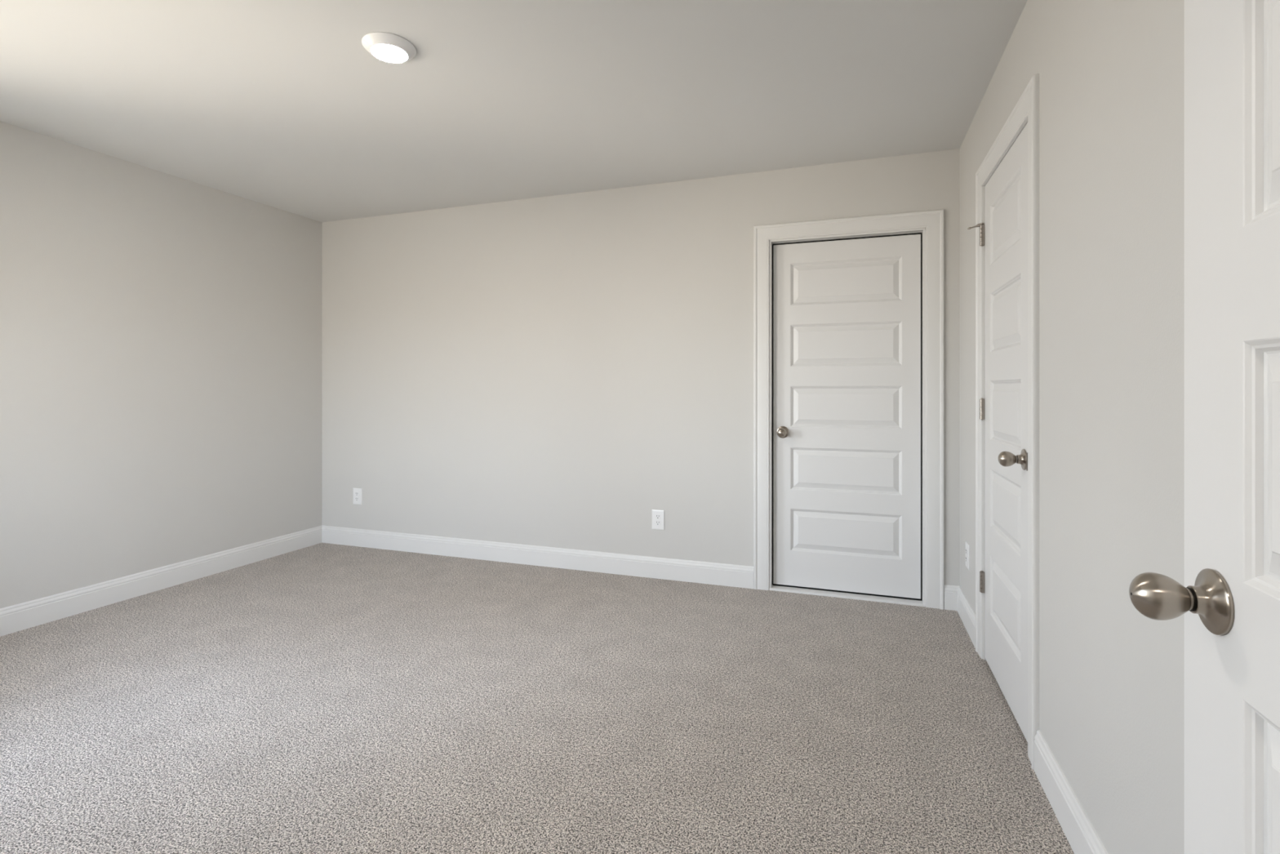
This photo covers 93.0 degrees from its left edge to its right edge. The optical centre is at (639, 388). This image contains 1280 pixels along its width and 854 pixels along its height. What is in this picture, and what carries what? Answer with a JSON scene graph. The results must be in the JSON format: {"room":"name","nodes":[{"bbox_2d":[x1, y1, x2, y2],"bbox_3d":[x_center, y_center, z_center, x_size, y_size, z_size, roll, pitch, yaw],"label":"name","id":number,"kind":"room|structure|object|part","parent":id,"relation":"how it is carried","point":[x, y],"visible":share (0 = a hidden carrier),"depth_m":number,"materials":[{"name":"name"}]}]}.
{"room":"empty bedroom","nodes":[
{"label":"empty bedroom","id":0,"kind":"room"},
{"bbox_2d":[0,121,322,608],"bbox_3d":[-3.084,-0.048,2.938,0.130,2.440,3.896,0,0,19],"label":"wall","id":1,"kind":"structure","parent":0,"point":[161,333],"depth_m":3.46,"materials":[{"name":"grey paint"}]},
{"bbox_2d":[0,524,322,636],"bbox_3d":[-3.016,1.113,2.914,0.014,0.138,3.636,0,0,19],"label":"baseboard","id":2,"kind":"structure","parent":1,"relation":"attached to","point":[24,615],"depth_m":3.44,"materials":[{"name":"white paint"}]},
{"bbox_2d":[0,0,1027,222],"bbox_3d":[-0.963,-1.328,2.204,4.618,0.120,3.896,0,0,19],"label":"ceiling","id":3,"kind":"structure","parent":0,"point":[282,104],"depth_m":2.56,"materials":[{"name":"white paint"}]},
{"bbox_2d":[361,31,416,63],"bbox_3d":[-0.929,-1.254,2.251,0.188,0.028,0.188,0,0,19],"label":"recessed light","id":4,"kind":"object","parent":3,"relation":"in","point":[388,47],"visible":1,"depth_m":2.22,"materials":[{"name":"white plastic"}]},
{"bbox_2d":[370,44,407,62],"bbox_3d":[-0.929,-1.246,2.251,0.126,0.013,0.126,0,0,19],"label":"diffuser","id":5,"kind":"object","parent":4,"relation":"attached to","point":[389,53],"depth_m":2.24,"materials":[{"name":"white plastic"}]},
{"bbox_2d":[0,542,1074,853],"bbox_3d":[-1.195,1.222,1.533,4.618,0.100,5.316,0,0,19],"label":"floor","id":6,"kind":"structure","parent":0,"point":[321,698],"depth_m":2.13,"materials":[{"name":"carpet"}]},
{"bbox_2d":[322,148,959,586],"bbox_3d":[-0.347,-0.048,3.984,4.358,2.440,0.130,0,0,19],"label":"wall","id":7,"kind":"structure","parent":0,"point":[563,371],"depth_m":3.95,"materials":[{"name":"grey paint"}]},
{"bbox_2d":[353,488,361,504],"bbox_3d":[-2.105,0.803,4.518,0.080,0.121,0.009,0,0,19],"label":"wall outlet","id":8,"kind":"object","parent":7,"relation":"attached to","point":[357,491],"visible":1,"depth_m":4.51,"materials":[{"name":"white plastic"}]},
{"bbox_2d":[321,524,753,588],"bbox_3d":[-0.882,1.113,4.092,3.277,0.138,0.014,0,0,19],"label":"baseboard","id":9,"kind":"structure","parent":7,"relation":"attached to","point":[673,569],"depth_m":3.98,"materials":[{"name":"white paint"}]},
{"bbox_2d":[652,509,664,529],"bbox_3d":[0.111,0.811,3.751,0.080,0.121,0.009,0,0,19],"label":"wall outlet","id":10,"kind":"object","parent":7,"relation":"attached to","point":[658,516],"visible":1,"depth_m":3.75,"materials":[{"name":"white plastic"}]},
{"bbox_2d":[655,520,660,525],"bbox_3d":[0.111,0.831,3.749,0.034,0.028,0.003,0,0,19],"label":"receptacle","id":11,"kind":"object","parent":10,"relation":"attached to","point":[657,522],"depth_m":3.75,"materials":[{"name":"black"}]},
{"bbox_2d":[655,514,660,519],"bbox_3d":[0.111,0.791,3.749,0.034,0.028,0.003,0,0,19],"label":"receptacle","id":12,"kind":"object","parent":10,"relation":"attached to","point":[657,516],"depth_m":3.75,"materials":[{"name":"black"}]},
{"bbox_2d":[772,232,922,600],"bbox_3d":[1.153,0.155,3.424,0.806,2.010,0.112,0,0,19],"label":"door","id":13,"kind":"structure","parent":7,"relation":"in","point":[847,313],"depth_m":3.44,"materials":[{"name":"white paint"}]},
{"bbox_3d":[0.820,0.255,3.509,0.052,0.052,0.055,0,0,19],"label":"knob handle","id":14,"kind":"part","parent":13,"relation":"part of","materials":[{"name":"silver metal"}]},
{"bbox_2d":[753,209,944,609],"bbox_3d":[1.163,0.115,3.451,1.006,2.134,0.148,0,0,19],"label":"door frame","id":15,"kind":"structure","parent":7,"relation":"attached to","point":[933,221],"depth_m":3.33,"materials":[{"name":"white paint"}]},
{"bbox_2d":[944,584,958,610],"bbox_3d":[1.653,1.113,3.215,0.075,0.138,0.014,0,0,19],"label":"baseboard","id":16,"kind":"structure","parent":7,"relation":"attached to","point":[950,591],"depth_m":3.21,"materials":[{"name":"white paint"}]},
{"bbox_2d":[960,0,1184,853],"bbox_3d":[1.157,-0.048,1.470,0.130,2.440,3.896,0,0,19],"label":"wall","id":17,"kind":"structure","parent":0,"point":[1111,73],"depth_m":1.39,"materials":[{"name":"grey paint"}]},
{"bbox_2d":[956,586,975,648],"bbox_3d":[1.597,1.113,2.962,0.014,0.138,0.530,0,0,19],"label":"baseboard","id":18,"kind":"structure","parent":17,"relation":"attached to","point":[967,615],"depth_m":2.95,"materials":[{"name":"white paint"}]},
{"bbox_2d":[965,541,969,569],"bbox_3d":[1.607,0.820,2.983,0.009,0.121,0.080,0,0,19],"label":"wall outlet","id":19,"kind":"object","parent":17,"relation":"attached to","point":[967,545],"visible":1,"depth_m":2.96,"materials":[{"name":"white plastic"}]},
{"bbox_2d":[967,122,1027,742],"bbox_3d":[1.355,0.144,2.303,0.112,2.033,0.722,0,0,19],"label":"door","id":20,"kind":"structure","parent":17,"relation":"in","point":[1006,189],"depth_m":2.25,"materials":[{"name":"white paint"}]},
{"bbox_3d":[1.232,0.236,2.034,0.055,0.052,0.052,0,0,19],"label":"knob handle","id":21,"kind":"part","parent":20,"relation":"part of","materials":[{"name":"silver metal"}]},
{"bbox_3d":[1.258,0.236,1.956,0.022,0.058,0.002,0,0,19],"label":"strike plate","id":22,"kind":"part","parent":20,"relation":"part of","materials":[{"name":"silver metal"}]},
{"bbox_2d":[975,73,1039,769],"bbox_3d":[1.424,0.108,2.267,0.148,2.147,0.904,0,0,19],"label":"door frame","id":23,"kind":"structure","parent":17,"relation":"attached to","point":[1027,108],"depth_m":1.92,"materials":[{"name":"white paint"}]},
{"bbox_2d":[1034,729,1108,853],"bbox_3d":[0.855,1.113,0.818,0.014,0.138,2.205,0,0,19],"label":"baseboard","id":24,"kind":"structure","parent":17,"relation":"attached to","point":[1079,831],"depth_m":1.60,"materials":[{"name":"white paint"}]},
{"bbox_3d":[-1.579,-0.048,0.425,4.358,2.440,0.130,0,0,19],"label":"wall","id":25,"kind":"structure","parent":0,"visible":0},
{"bbox_2d":[1128,0,1279,853],"bbox_3d":[0.486,0.133,0.300,0.113,2.038,0.945,0,0,19],"label":"door","id":26,"kind":"structure","parent":25,"relation":"in","point":[1228,600],"depth_m":0.64,"materials":[{"name":"white paint"}]},
{"bbox_3d":[0.591,0.236,0.689,0.055,0.052,0.052,0,0,19],"label":"knob handle","id":27,"kind":"part","parent":26,"relation":"part of","materials":[{"name":"silver metal"}]}
]}

